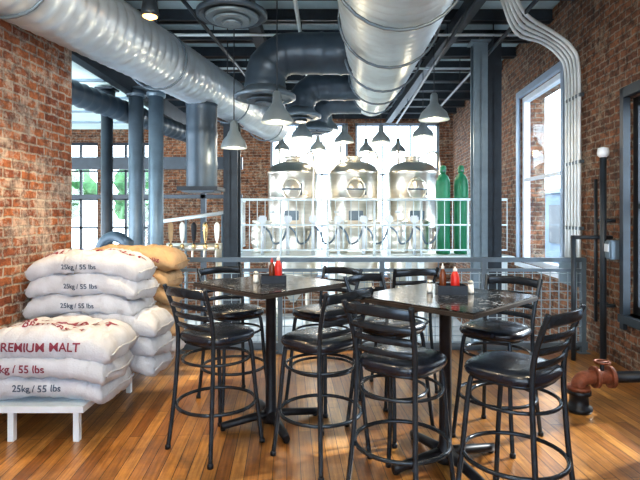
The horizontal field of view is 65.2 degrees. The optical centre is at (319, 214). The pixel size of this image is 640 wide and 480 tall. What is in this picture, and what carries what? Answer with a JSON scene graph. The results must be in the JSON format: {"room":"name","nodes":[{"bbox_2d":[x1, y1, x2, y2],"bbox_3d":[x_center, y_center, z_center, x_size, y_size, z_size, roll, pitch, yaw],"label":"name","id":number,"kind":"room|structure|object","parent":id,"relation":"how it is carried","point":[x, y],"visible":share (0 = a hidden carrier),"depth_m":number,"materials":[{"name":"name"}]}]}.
{"room":"brewery taproom","nodes":[
{"label":"brewery taproom","id":0,"kind":"room"},
{"bbox_2d":[0,19,71,414],"bbox_3d":[-2.904,0.510,1.463,0.500,4.500,6.900,0,0,4],"label":"wall","id":1,"kind":"structure","parent":0,"point":[36,72],"depth_m":4.26,"materials":[{"name":"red brick"}]},
{"bbox_2d":[72,51,185,128],"bbox_3d":[-5.790,-1.810,4.250,6.420,0.260,12.500,0,0,0],"label":"ceiling soffit","id":2,"kind":"structure","parent":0,"point":[89,72],"depth_m":6.84,"materials":[{"name":"metal"}]},
{"bbox_2d":[72,80,185,142],"bbox_3d":[-2.700,-1.480,7.700,0.311,0.328,4.867,0,0,9],"label":"duct","id":3,"kind":"object","parent":2,"relation":"hanging from","point":[88,98],"visible":0.44,"depth_m":6.61,"materials":[{"name":"silver metal"}]},
{"bbox_2d":[72,114,452,313],"bbox_3d":[-2.400,-0.140,14.200,13.200,5.800,0.400,0,0,0],"label":"wall","id":4,"kind":"structure","parent":0,"point":[256,158],"depth_m":14.00,"materials":[{"name":"red brick"}]},
{"bbox_2d":[72,143,97,248],"bbox_3d":[-7.028,-0.440,14.150,1.624,3.200,0.100,0,0,0],"label":"window","id":5,"kind":"structure","parent":4,"relation":"in","point":[81,145],"depth_m":14.12,"materials":[{"name":"metal"}]},
{"bbox_2d":[113,143,147,245],"bbox_3d":[-5.236,-0.440,14.150,1.512,3.200,0.100,0,0,0],"label":"window","id":6,"kind":"structure","parent":4,"relation":"in","point":[114,144],"depth_m":14.12,"materials":[{"name":"metal"}]},
{"bbox_2d":[270,123,347,276],"bbox_3d":[-0.308,-0.415,14.150,2.184,4.350,0.100,0,0,0],"label":"window","id":7,"kind":"structure","parent":4,"relation":"in","point":[292,124],"depth_m":14.12,"materials":[{"name":"paint"}]},
{"bbox_2d":[355,123,438,276],"bbox_3d":[2.170,-0.415,14.150,2.380,4.350,0.100,0,0,0],"label":"window","id":8,"kind":"structure","parent":4,"relation":"in","point":[356,124],"depth_m":14.10,"materials":[{"name":"paint"}]},
{"bbox_2d":[0,350,639,479],"bbox_3d":[-0.025,1.670,1.890,6.750,0.220,7.780,0,0,0],"label":"floor","id":9,"kind":"structure","parent":0,"point":[124,437],"depth_m":3.55,"materials":[{"name":"brown wood"}]},
{"bbox_2d":[0,371,131,441],"bbox_3d":[-2.020,1.434,4.385,0.800,0.252,1.930,0,0,0],"label":"bench","id":10,"kind":"object","parent":9,"relation":"on","point":[32,404],"visible":0.3,"depth_m":3.44,"materials":[{"name":"white paint"}]},
{"bbox_2d":[0,366,133,403],"bbox_3d":[-1.957,1.212,3.727,1.019,0.284,0.601,0,0,-1],"label":"sack","id":11,"kind":"object","parent":10,"relation":"on","point":[15,388],"visible":0.6,"depth_m":3.46,"materials":[{"name":"fabric"}]},
{"bbox_2d":[0,350,134,385],"bbox_3d":[-1.941,1.076,3.703,1.034,0.284,0.602,0,0,1],"label":"sack","id":12,"kind":"object","parent":11,"relation":"on","point":[93,372],"visible":0.63,"depth_m":3.43,"materials":[{"name":"white fabric"}]},
{"bbox_2d":[0,315,138,364],"bbox_3d":[-1.949,0.925,3.738,1.054,0.340,0.641,0,0,-1],"label":"sack","id":13,"kind":"object","parent":12,"relation":"on","point":[88,338],"visible":0.94,"depth_m":3.48,"materials":[{"name":"white"}]},
{"bbox_2d":[129,351,173,376],"bbox_3d":[-1.795,1.205,4.318,0.999,0.298,0.562,0,0,3],"label":"sack","id":14,"kind":"object","parent":10,"relation":"on","point":[148,366],"visible":0.22,"depth_m":4.08,"materials":[{"name":"white fabric"}]},
{"bbox_2d":[129,331,174,356],"bbox_3d":[-1.781,1.064,4.317,1.015,0.277,0.553,0,0,3],"label":"sack","id":15,"kind":"object","parent":14,"relation":"on","point":[144,346],"visible":0.18,"depth_m":4.09,"materials":[{"name":"white fabric"}]},
{"bbox_2d":[57,304,173,336],"bbox_3d":[-1.800,0.903,4.328,1.013,0.289,0.587,0,0,2],"label":"sack","id":16,"kind":"object","parent":15,"relation":"on","point":[153,321],"visible":0.31,"depth_m":4.09,"materials":[{"name":"white fabric"}]},
{"bbox_2d":[22,293,156,319],"bbox_3d":[-1.957,0.747,4.316,1.015,0.297,0.576,0,0,0],"label":"sack","id":17,"kind":"object","parent":16,"relation":"on","point":[53,305],"visible":0.56,"depth_m":4.07,"materials":[{"name":"fabric"}]},
{"bbox_2d":[24,273,159,299],"bbox_3d":[-1.934,0.591,4.314,1.020,0.295,0.585,0,0,2],"label":"sack","id":18,"kind":"object","parent":17,"relation":"on","point":[76,284],"visible":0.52,"depth_m":4.07,"materials":[{"name":"fabric"}]},
{"bbox_2d":[24,248,156,281],"bbox_3d":[-1.957,0.440,4.318,1.008,0.308,0.581,0,0,-1],"label":"sack","id":19,"kind":"object","parent":18,"relation":"on","point":[130,265],"visible":0.88,"depth_m":4.08,"materials":[{"name":"fabric"}]},
{"bbox_2d":[169,336,185,355],"bbox_3d":[-1.833,1.208,4.928,1.020,0.288,0.567,0,0,0],"label":"sack","id":20,"kind":"object","parent":10,"relation":"on","point":[172,350],"visible":0.02,"depth_m":4.74,"materials":[{"name":"white fabric"}]},
{"bbox_2d":[170,317,186,336],"bbox_3d":[-1.853,1.067,4.924,1.026,0.288,0.563,0,0,-2],"label":"sack","id":21,"kind":"object","parent":20,"relation":"on","point":[172,330],"visible":0.05,"depth_m":4.81,"materials":[{"name":"paper"}]},
{"bbox_2d":[155,302,180,317],"bbox_3d":[-1.895,0.901,4.931,1.027,0.285,0.577,0,0,-2],"label":"sack","id":22,"kind":"object","parent":21,"relation":"on","point":[159,304],"visible":0.06,"depth_m":4.75,"materials":[{"name":"paper"}]},
{"bbox_2d":[153,285,181,304],"bbox_3d":[-1.863,0.737,4.930,1.016,0.278,0.557,0,0,2],"label":"sack","id":23,"kind":"object","parent":22,"relation":"on","point":[160,296],"visible":0.13,"depth_m":4.67,"materials":[{"name":"paper"}]},
{"bbox_2d":[153,270,184,287],"bbox_3d":[-1.888,0.582,4.925,1.034,0.273,0.555,0,0,1],"label":"sack","id":24,"kind":"object","parent":23,"relation":"on","point":[172,278],"visible":0.16,"depth_m":4.75,"materials":[{"name":"fabric"}]},
{"bbox_2d":[92,244,189,271],"bbox_3d":[-1.838,0.419,4.932,1.039,0.289,0.591,0,0,1],"label":"sack","id":25,"kind":"object","parent":24,"relation":"on","point":[166,258],"visible":0.51,"depth_m":4.72,"materials":[{"name":"fabric"}]},
{"bbox_2d":[162,284,264,469],"bbox_3d":[-0.715,1.008,3.380,0.548,1.107,0.588,0,0,38],"label":"bar stool","id":26,"kind":"object","parent":9,"relation":"on","point":[212,335],"visible":0.98,"depth_m":3.26,"materials":[{"name":"metal"}]},
{"bbox_2d":[196,265,265,412],"bbox_3d":[-0.735,1.008,4.220,0.548,1.107,0.588,0,0,-37],"label":"bar stool","id":27,"kind":"object","parent":9,"relation":"on","point":[230,312],"visible":0.64,"depth_m":4.17,"materials":[{"name":"metal"}]},
{"bbox_2d":[193,274,345,443],"bbox_3d":[-0.370,1.033,3.760,0.830,1.054,0.830,0,0,45],"label":"bar table","id":28,"kind":"object","parent":9,"relation":"on","point":[241,286],"visible":0.83,"depth_m":3.71,"materials":[{"name":"metal"}]},
{"bbox_2d":[253,271,258,282],"bbox_3d":[-0.480,0.462,3.740,0.042,0.085,0.042,0,0,0],"label":"salt shaker","id":29,"kind":"object","parent":28,"relation":"on","point":[255,276],"visible":1,"depth_m":3.72,"materials":[{"name":"white ceramic"}]},
{"bbox_2d":[260,274,285,283],"bbox_3d":[-0.350,0.475,3.720,0.186,0.060,0.126,0,0,-11],"label":"condiment caddy","id":30,"kind":"object","parent":28,"relation":"on","point":[264,278],"visible":0.99,"depth_m":3.66,"materials":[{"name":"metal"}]},
{"bbox_2d":[269,258,274,275],"bbox_3d":[-0.360,0.411,3.740,0.044,0.180,0.043,0,0,0],"label":"sauce bottle","id":31,"kind":"object","parent":30,"relation":"in","point":[271,266],"visible":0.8,"depth_m":3.72,"materials":[{"name":"brown glass"}]},
{"bbox_2d":[275,255,281,275],"bbox_3d":[-0.310,0.402,3.720,0.056,0.200,0.055,0,0,0],"label":"ketchup bottle","id":32,"kind":"object","parent":30,"relation":"in","point":[278,266],"visible":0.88,"depth_m":3.70,"materials":[{"name":"red plastic"}]},
{"bbox_2d":[270,286,374,479],"bbox_3d":[0.017,1.008,3.222,0.548,1.107,0.588,0,0,-43],"label":"bar stool","id":33,"kind":"object","parent":9,"relation":"on","point":[322,340],"visible":0.85,"depth_m":3.07,"materials":[{"name":"metal"}]},
{"bbox_2d":[283,266,362,417],"bbox_3d":[0.036,1.008,4.179,0.548,1.107,0.588,0,0,41],"label":"bar stool","id":34,"kind":"object","parent":9,"relation":"on","point":[311,312],"visible":0.47,"depth_m":4.13,"materials":[{"name":"metal"}]},
{"bbox_2d":[179,257,590,353],"bbox_3d":[0.125,1.020,5.650,5.810,1.080,0.100,0,0,0],"label":"railing","id":35,"kind":"object","parent":9,"relation":"on","point":[582,261],"visible":0.41,"depth_m":5.63,"materials":[{"name":"grey paint"}]},
{"bbox_2d":[343,272,435,448],"bbox_3d":[0.503,1.008,3.679,0.548,1.107,0.588,0,0,-41],"label":"bar stool","id":36,"kind":"object","parent":9,"relation":"on","point":[420,325],"visible":0.43,"depth_m":3.64,"materials":[{"name":"metal"}]},
{"bbox_2d":[342,299,455,479],"bbox_3d":[0.444,1.008,2.780,0.548,1.107,0.588,0,0,38],"label":"bar stool","id":37,"kind":"object","parent":9,"relation":"on","point":[395,358],"visible":1,"depth_m":2.64,"materials":[{"name":"metal"}]},
{"bbox_2d":[369,267,438,393],"bbox_3d":[0.757,1.008,4.526,0.548,1.107,0.588,0,0,-17],"label":"bar stool","id":38,"kind":"object","parent":9,"relation":"on","point":[408,272],"visible":0.25,"depth_m":4.29,"materials":[{"name":"metal"}]},
{"bbox_2d":[358,283,537,479],"bbox_3d":[0.790,1.033,3.150,0.830,1.054,0.830,0,0,45],"label":"bar table","id":39,"kind":"object","parent":9,"relation":"on","point":[483,302],"visible":0.76,"depth_m":3.06,"materials":[{"name":"metal"}]},
{"bbox_2d":[426,279,432,292],"bbox_3d":[0.715,0.462,3.260,0.042,0.085,0.042,0,0,0],"label":"salt shaker","id":40,"kind":"object","parent":39,"relation":"on","point":[429,281],"visible":1,"depth_m":3.25,"materials":[{"name":"white ceramic"}]},
{"bbox_2d":[435,283,467,295],"bbox_3d":[0.840,0.475,3.200,0.186,0.060,0.126,0,0,6],"label":"condiment caddy","id":41,"kind":"object","parent":39,"relation":"on","point":[462,290],"visible":1,"depth_m":3.14,"materials":[{"name":"metal"}]},
{"bbox_2d":[439,263,445,285],"bbox_3d":[0.790,0.406,3.220,0.044,0.190,0.043,0,0,0],"label":"sauce bottle","id":42,"kind":"object","parent":41,"relation":"in","point":[442,275],"visible":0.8,"depth_m":3.20,"materials":[{"name":"brown plastic"}]},
{"bbox_2d":[451,266,459,285],"bbox_3d":[0.870,0.416,3.220,0.056,0.170,0.055,0,0,0],"label":"ketchup bottle","id":43,"kind":"object","parent":41,"relation":"in","point":[455,279],"visible":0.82,"depth_m":3.20,"materials":[{"name":"red plastic"}]},
{"bbox_2d":[468,280,473,293],"bbox_3d":[0.970,0.462,3.220,0.042,0.085,0.042,0,0,0],"label":"salt shaker","id":44,"kind":"object","parent":39,"relation":"on","point":[470,282],"visible":0.94,"depth_m":3.20,"materials":[{"name":"white ceramic"}]},
{"bbox_2d":[452,274,543,458],"bbox_3d":[1.258,1.008,3.538,0.548,1.107,0.588,0,0,45],"label":"bar stool","id":45,"kind":"object","parent":9,"relation":"on","point":[490,331],"visible":0.72,"depth_m":3.51,"materials":[{"name":"metal"}]},
{"bbox_2d":[456,303,585,479],"bbox_3d":[1.037,1.008,2.621,0.548,1.107,0.588,0,0,-42],"label":"bar stool","id":46,"kind":"object","parent":9,"relation":"on","point":[502,368],"visible":1,"depth_m":2.51,"materials":[{"name":"metal"}]},
{"bbox_2d":[567,359,639,414],"bbox_3d":[2.471,1.361,3.980,1.022,0.398,0.200,0,0,0],"label":"pipe","id":47,"kind":"object","parent":9,"relation":"on","point":[579,391],"visible":0.98,"depth_m":3.94,"materials":[{"name":"metal"}]},
{"bbox_2d":[184,314,469,340],"bbox_3d":[-2.600,2.810,10.100,13.600,0.100,8.600,0,0,0],"label":"floor","id":48,"kind":"structure","parent":0,"point":[288,321],"depth_m":12.49,"materials":[{"name":"concrete"}]},
{"bbox_2d":[94,86,118,243],"bbox_3d":[-2.982,0.495,7.000,0.260,4.530,0.260,0,0,4],"label":"round column","id":49,"kind":"structure","parent":48,"relation":"on","point":[106,122],"depth_m":6.93,"materials":[{"name":"metal"}]},
{"bbox_2d":[95,231,133,247],"bbox_3d":[-2.695,1.486,6.500,0.550,2.548,0.140,0,0,0],"label":"pipe bend","id":50,"kind":"object","parent":48,"relation":"on","point":[114,236],"visible":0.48,"depth_m":6.44,"materials":[{"name":"silver metal"}]},
{"bbox_2d":[126,86,145,245],"bbox_3d":[-2.576,0.495,7.000,0.300,4.530,0.300,0,0,4],"label":"round column","id":51,"kind":"structure","parent":48,"relation":"on","point":[136,98],"depth_m":6.91,"materials":[{"name":"grey metal"}]},
{"bbox_2d":[142,86,165,244],"bbox_3d":[-2.296,0.495,7.000,0.300,4.530,0.300,0,0,4],"label":"round column","id":52,"kind":"structure","parent":48,"relation":"on","point":[155,98],"depth_m":6.91,"materials":[{"name":"metal"}]},
{"bbox_2d":[72,157,242,324],"bbox_3d":[-5.250,0.510,10.325,7.300,4.500,0.150,0,0,0],"label":"frame","id":53,"kind":"object","parent":48,"relation":"on","point":[78,163],"visible":0.15,"depth_m":10.25,"materials":[{"name":"grey metal"}]},
{"bbox_2d":[145,211,222,320],"bbox_3d":[-2.125,1.346,7.900,1.258,2.828,0.060,0,0,0],"label":"stair railing","id":54,"kind":"object","parent":48,"relation":"on","point":[185,218],"visible":0.32,"depth_m":7.88,"materials":[{"name":"metal"}]},
{"bbox_2d":[166,222,222,321],"bbox_3d":[-1.820,1.430,7.173,0.800,2.660,0.263,0,0,0],"label":"beer taps","id":55,"kind":"object","parent":48,"relation":"on","point":[217,247],"visible":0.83,"depth_m":7.12,"materials":[{"name":"silver metal"}]},
{"bbox_2d":[220,123,243,322],"bbox_3d":[-1.353,0.685,7.700,0.320,4.150,0.320,0,0,4],"label":"steel column","id":56,"kind":"structure","parent":48,"relation":"on","point":[231,158],"depth_m":7.59,"materials":[{"name":"grey metal"}]},
{"bbox_2d":[267,141,318,340],"bbox_3d":[-0.594,0.560,10.961,1.130,4.400,1.207,0,0,0],"label":"tank","id":57,"kind":"object","parent":48,"relation":"on","point":[290,178],"visible":0.69,"depth_m":10.52,"materials":[{"name":"silver metal"}]},
{"bbox_2d":[328,144,379,334],"bbox_3d":[0.748,0.560,10.961,1.130,4.400,1.207,0,0,0],"label":"tank","id":58,"kind":"object","parent":48,"relation":"on","point":[351,178],"visible":0.61,"depth_m":10.51,"materials":[{"name":"silver metal"}]},
{"bbox_2d":[241,251,514,340],"bbox_3d":[0.875,1.725,9.025,4.750,2.070,1.350,0,0,0],"label":"catwalk platform","id":59,"kind":"object","parent":48,"relation":"on","point":[244,253],"visible":0.23,"depth_m":8.52,"materials":[{"name":"grey metal"}]},
{"bbox_2d":[241,201,245,251],"bbox_3d":[-1.450,0.204,9.043,0.044,0.972,1.227,0,0,0],"label":"railing","id":60,"kind":"object","parent":59,"relation":"on","point":[243,202],"depth_m":9.39,"materials":[{"name":"white metal"}]},
{"bbox_2d":[251,220,272,252],"bbox_3d":[-1.067,0.390,9.215,0.400,0.600,0.400,0,0,0],"label":"beer keg","id":61,"kind":"object","parent":59,"relation":"on","point":[269,243],"visible":0.61,"depth_m":9.06,"materials":[{"name":"silver metal"}]},
{"bbox_2d":[329,220,348,252],"bbox_3d":[0.331,0.390,9.180,0.400,0.600,0.400,0,0,0],"label":"beer keg","id":62,"kind":"object","parent":59,"relation":"on","point":[331,228],"visible":0.58,"depth_m":9.02,"materials":[{"name":"silver metal"}]},
{"bbox_2d":[258,216,439,254],"bbox_3d":[0.513,0.350,8.696,3.167,0.680,0.107,0,0,0],"label":"hoses","id":63,"kind":"object","parent":59,"relation":"on","point":[312,219],"visible":0.84,"depth_m":8.67,"materials":[{"name":"white paint"}]},
{"bbox_2d":[361,220,381,252],"bbox_3d":[0.957,0.390,9.280,0.400,0.600,0.400,0,0,0],"label":"beer keg","id":64,"kind":"object","parent":59,"relation":"on","point":[378,228],"visible":0.56,"depth_m":9.12,"materials":[{"name":"silver metal"}]},
{"bbox_2d":[241,198,507,255],"bbox_3d":[0.844,0.204,8.420,4.627,0.972,0.044,0,0,0],"label":"railing","id":65,"kind":"object","parent":59,"relation":"on","point":[327,200],"depth_m":8.41,"materials":[{"name":"white metal"}]},
{"bbox_2d":[391,220,408,252],"bbox_3d":[1.435,0.390,9.165,0.400,0.600,0.400,0,0,0],"label":"beer keg","id":66,"kind":"object","parent":59,"relation":"on","point":[401,229],"visible":0.6,"depth_m":9.00,"materials":[{"name":"silver metal"}]},
{"bbox_2d":[410,220,431,252],"bbox_3d":[1.877,0.390,9.257,0.400,0.600,0.400,0,0,0],"label":"beer keg","id":67,"kind":"object","parent":59,"relation":"on","point":[427,230],"visible":0.63,"depth_m":9.09,"materials":[{"name":"silver metal"}]},
{"bbox_2d":[436,165,449,253],"bbox_3d":[2.189,-0.095,8.900,0.250,1.570,0.250,0,0,0],"label":"gas cylinder","id":68,"kind":"object","parent":59,"relation":"on","point":[442,182],"visible":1,"depth_m":8.80,"materials":[{"name":"green metal"}]},
{"bbox_2d":[454,165,467,253],"bbox_3d":[2.510,-0.095,8.900,0.250,1.570,0.250,0,0,0],"label":"gas cylinder","id":69,"kind":"object","parent":59,"relation":"on","point":[460,182],"visible":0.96,"depth_m":8.80,"materials":[{"name":"green metal"}]},
{"bbox_2d":[386,140,439,340],"bbox_3d":[2.024,0.560,10.961,1.130,4.400,1.207,0,0,0],"label":"tank","id":70,"kind":"object","parent":48,"relation":"on","point":[410,178],"visible":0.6,"depth_m":10.54,"materials":[{"name":"silver metal"}]},
{"bbox_2d":[467,39,490,340],"bbox_3d":[2.321,0.120,7.300,0.300,5.280,0.300,0,0,4],"label":"steel column","id":71,"kind":"structure","parent":48,"relation":"on","point":[478,48],"depth_m":7.20,"materials":[{"name":"grey metal"}]},
{"bbox_2d":[479,32,504,319],"bbox_3d":[2.570,0.035,7.500,0.340,5.450,0.320,0,0,4],"label":"steel column","id":72,"kind":"structure","parent":48,"relation":"on","point":[495,58],"depth_m":7.39,"materials":[{"name":"grey metal"}]},
{"bbox_2d":[124,0,573,122],"bbox_3d":[-2.550,-2.755,6.200,13.700,0.410,16.400,0,0,0],"label":"ceiling","id":73,"kind":"structure","parent":0,"point":[315,15],"depth_m":7.72,"materials":[{"name":"metal"}]},
{"bbox_2d":[0,0,288,141],"bbox_3d":[-1.725,-2.112,5.848,0.675,1.496,8.270,0,0,12],"label":"spiral duct","id":74,"kind":"object","parent":73,"relation":"hanging from","point":[114,34],"visible":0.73,"depth_m":4.74,"materials":[{"name":"metal"}]},
{"bbox_2d":[176,101,224,192],"bbox_3d":[-1.560,-0.877,6.600,0.520,1.165,0.520,0,0,0],"label":"duct","id":75,"kind":"object","parent":74,"relation":"attached to","point":[201,133],"visible":1,"depth_m":6.42,"materials":[{"name":"metal"}]},
{"bbox_2d":[141,0,158,19],"bbox_3d":[-1.428,-2.241,4.200,0.150,1.205,0.150,0,0,0],"label":"track spotlight","id":76,"kind":"object","parent":73,"relation":"hanging from","point":[149,9],"visible":1,"depth_m":4.15,"materials":[{"name":"metal"}]},
{"bbox_2d":[196,0,266,28],"bbox_3d":[-0.845,-2.340,4.800,0.680,1.040,0.680,0,0,0],"label":"ceiling vent","id":77,"kind":"object","parent":73,"relation":"in","point":[229,14],"visible":1,"depth_m":4.68,"materials":[{"name":"metal"}]},
{"bbox_2d":[221,29,246,149],"bbox_3d":[-1.084,-1.850,6.300,0.330,2.020,0.330,0,0,0],"label":"pendant lamp","id":78,"kind":"object","parent":73,"relation":"hanging from","point":[233,140],"visible":1,"depth_m":6.25,"materials":[{"name":"metal"}]},
{"bbox_2d":[261,0,292,125],"bbox_3d":[-0.482,-1.946,5.600,0.350,1.829,0.350,0,0,0],"label":"pendant lamp","id":79,"kind":"object","parent":73,"relation":"hanging from","point":[276,115],"visible":1,"depth_m":5.55,"materials":[{"name":"metal"}]},
{"bbox_2d":[274,139,289,150],"bbox_3d":[-0.950,-2.240,12.500,0.400,1.240,0.400,0,0,0],"label":"pendant lamp","id":80,"kind":"object","parent":73,"relation":"hanging from","point":[283,146],"visible":0.74,"depth_m":12.40,"materials":[{"name":"metal"}]},
{"bbox_2d":[291,123,312,139],"bbox_3d":[-0.306,-2.083,8.500,0.380,1.555,0.380,0,0,0],"label":"pendant lamp","id":81,"kind":"object","parent":73,"relation":"hanging from","point":[301,132],"visible":0.73,"depth_m":8.40,"materials":[{"name":"metal"}]},
{"bbox_2d":[310,136,325,150],"bbox_3d":[-0.047,-2.193,11.800,0.400,1.334,0.400,0,0,0],"label":"pendant lamp","id":82,"kind":"object","parent":73,"relation":"hanging from","point":[317,146],"visible":0.85,"depth_m":11.69,"materials":[{"name":"metal"}]},
{"bbox_2d":[327,115,338,131],"bbox_3d":[0.222,-2.368,11.100,0.400,0.984,0.400,0,0,0],"label":"pendant lamp","id":83,"kind":"object","parent":73,"relation":"hanging from","point":[330,122],"visible":0.54,"depth_m":11.00,"materials":[{"name":"metal"}]},
{"bbox_2d":[334,125,353,143],"bbox_3d":[0.480,-2.152,10.000,0.400,1.415,0.400,0,0,0],"label":"pendant lamp","id":84,"kind":"object","parent":73,"relation":"hanging from","point":[343,137],"visible":0.91,"depth_m":9.90,"materials":[{"name":"metal"}]},
{"bbox_2d":[175,0,538,123],"bbox_3d":[0.200,-2.587,7.500,5.400,0.545,11.004,0,0,0],"label":"ceiling beams","id":85,"kind":"structure","parent":73,"relation":"attached to","point":[299,25],"depth_m":6.99,"materials":[{"name":"grey metal"}]},
{"bbox_2d":[358,138,372,152],"bbox_3d":[1.178,-2.235,12.800,0.400,1.251,0.400,0,0,0],"label":"pendant lamp","id":86,"kind":"object","parent":73,"relation":"hanging from","point":[365,148],"visible":0.87,"depth_m":12.71,"materials":[{"name":"metal"}]},
{"bbox_2d":[371,125,390,143],"bbox_3d":[1.220,-2.152,10.000,0.400,1.415,0.400,0,0,0],"label":"pendant lamp","id":87,"kind":"object","parent":73,"relation":"hanging from","point":[380,137],"visible":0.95,"depth_m":9.90,"materials":[{"name":"metal"}]},
{"bbox_2d":[337,0,458,116],"bbox_3d":[0.653,-2.116,5.857,1.155,1.488,7.352,0,0,2],"label":"duct","id":88,"kind":"object","parent":73,"relation":"hanging from","point":[384,40],"visible":0.94,"depth_m":4.44,"materials":[{"name":"silver metal"}]},
{"bbox_2d":[234,31,352,106],"bbox_3d":[-0.280,-1.816,6.200,1.560,0.892,0.760,0,0,0],"label":"duct","id":89,"kind":"object","parent":88,"relation":"attached to","point":[302,53],"visible":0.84,"depth_m":5.98,"materials":[{"name":"grey metal"}]},
{"bbox_2d":[286,75,359,122],"bbox_3d":[0.000,-1.816,7.700,1.240,0.772,0.640,0,0,0],"label":"duct","id":90,"kind":"object","parent":88,"relation":"attached to","point":[310,90],"visible":0.81,"depth_m":7.51,"materials":[{"name":"grey metal"}]},
{"bbox_2d":[306,100,360,135],"bbox_3d":[0.195,-1.866,9.200,1.110,0.792,0.600,0,0,0],"label":"duct","id":91,"kind":"object","parent":88,"relation":"attached to","point":[319,127],"visible":0.73,"depth_m":9.03,"materials":[{"name":"grey metal"}]},
{"bbox_2d":[390,138,405,152],"bbox_3d":[1.997,-2.235,12.800,0.400,1.251,0.400,0,0,0],"label":"pendant lamp","id":92,"kind":"object","parent":73,"relation":"hanging from","point":[394,148],"visible":0.71,"depth_m":12.71,"materials":[{"name":"metal"}]},
{"bbox_2d":[412,59,433,138],"bbox_3d":[1.875,-2.140,9.100,0.400,1.441,0.400,0,0,0],"label":"pendant lamp","id":93,"kind":"object","parent":73,"relation":"hanging from","point":[423,131],"visible":0.76,"depth_m":9.00,"materials":[{"name":"metal"}]},
{"bbox_2d":[419,34,449,122],"bbox_3d":[1.505,-2.056,6.600,0.400,1.608,0.400,0,0,0],"label":"pendant lamp","id":94,"kind":"object","parent":73,"relation":"hanging from","point":[433,113],"visible":0.97,"depth_m":6.54,"materials":[{"name":"metal"}]},
{"bbox_2d":[453,0,639,370],"bbox_3d":[3.371,-0.140,5.923,0.421,5.800,15.900,0,0,4],"label":"wall","id":95,"kind":"structure","parent":0,"point":[605,34],"depth_m":5.96,"materials":[{"name":"red brick"}]},
{"bbox_2d":[182,341,587,349],"bbox_3d":[-0.100,1.655,5.808,6.400,0.370,0.045,0,0,0],"label":"trim","id":96,"kind":"structure","parent":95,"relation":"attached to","point":[185,347],"depth_m":5.79,"materials":[{"name":"grey paint"}]},
{"bbox_2d":[514,61,564,277],"bbox_3d":[3.308,-0.600,7.466,0.210,2.880,1.890,0,0,4],"label":"window","id":97,"kind":"structure","parent":95,"relation":"in","point":[555,80],"depth_m":8.12,"materials":[{"name":"white paint"}]},
{"bbox_2d":[500,0,583,286],"bbox_3d":[2.537,-0.947,5.958,1.560,3.613,0.555,0,0,-27],"label":"bundle","id":98,"kind":"object","parent":95,"relation":"attached to","point":[560,46],"visible":0.96,"depth_m":6.10,"materials":[{"name":"grey paint"}]},
{"bbox_2d":[571,147,619,360],"bbox_3d":[2.908,0.420,5.311,0.425,2.280,0.337,0,0,4],"label":"pipes","id":99,"kind":"object","parent":95,"relation":"attached to","point":[609,249],"visible":0.96,"depth_m":5.28,"materials":[{"name":"metal"}]},
{"bbox_2d":[617,80,639,329],"bbox_3d":[3.129,-0.065,4.301,0.270,2.450,1.630,0,0,4],"label":"window","id":100,"kind":"structure","parent":95,"relation":"in","point":[636,101],"depth_m":5.05,"materials":[{"name":"metal"}]},
{"label":"outside","id":101,"kind":"structure","parent":0,"visible":0},
{"bbox_2d":[72,247,386,274],"bbox_3d":[0.000,2.985,20.000,50.000,0.150,50.000,0,0,0],"label":"street","id":102,"kind":"structure","parent":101,"point":[319,263],"depth_m":30.63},
{"bbox_2d":[72,172,96,218],"bbox_3d":[-10.852,0.317,19.779,3.098,5.186,3.719,0,0,40],"label":"street tree","id":103,"kind":"object","parent":102,"relation":"on","point":[89,185],"visible":0.11,"depth_m":19.98,"materials":[{"name":"green plant"}]},
{"bbox_2d":[113,172,147,244],"bbox_3d":[-8.476,-0.350,24.735,3.436,6.521,5.380,0,0,-43],"label":"street tree","id":104,"kind":"object","parent":102,"relation":"on","point":[119,177],"visible":0.09,"depth_m":23.78,"materials":[{"name":"green plant"}]},
{"bbox_2d":[545,188,559,263],"bbox_3d":[11.000,1.010,19.500,6.200,3.800,21.000,0,0,0],"label":"neighbouring building","id":105,"kind":"structure","parent":102,"relation":"on","point":[552,196],"depth_m":17.13,"materials":[{"name":"metal"}]}
]}

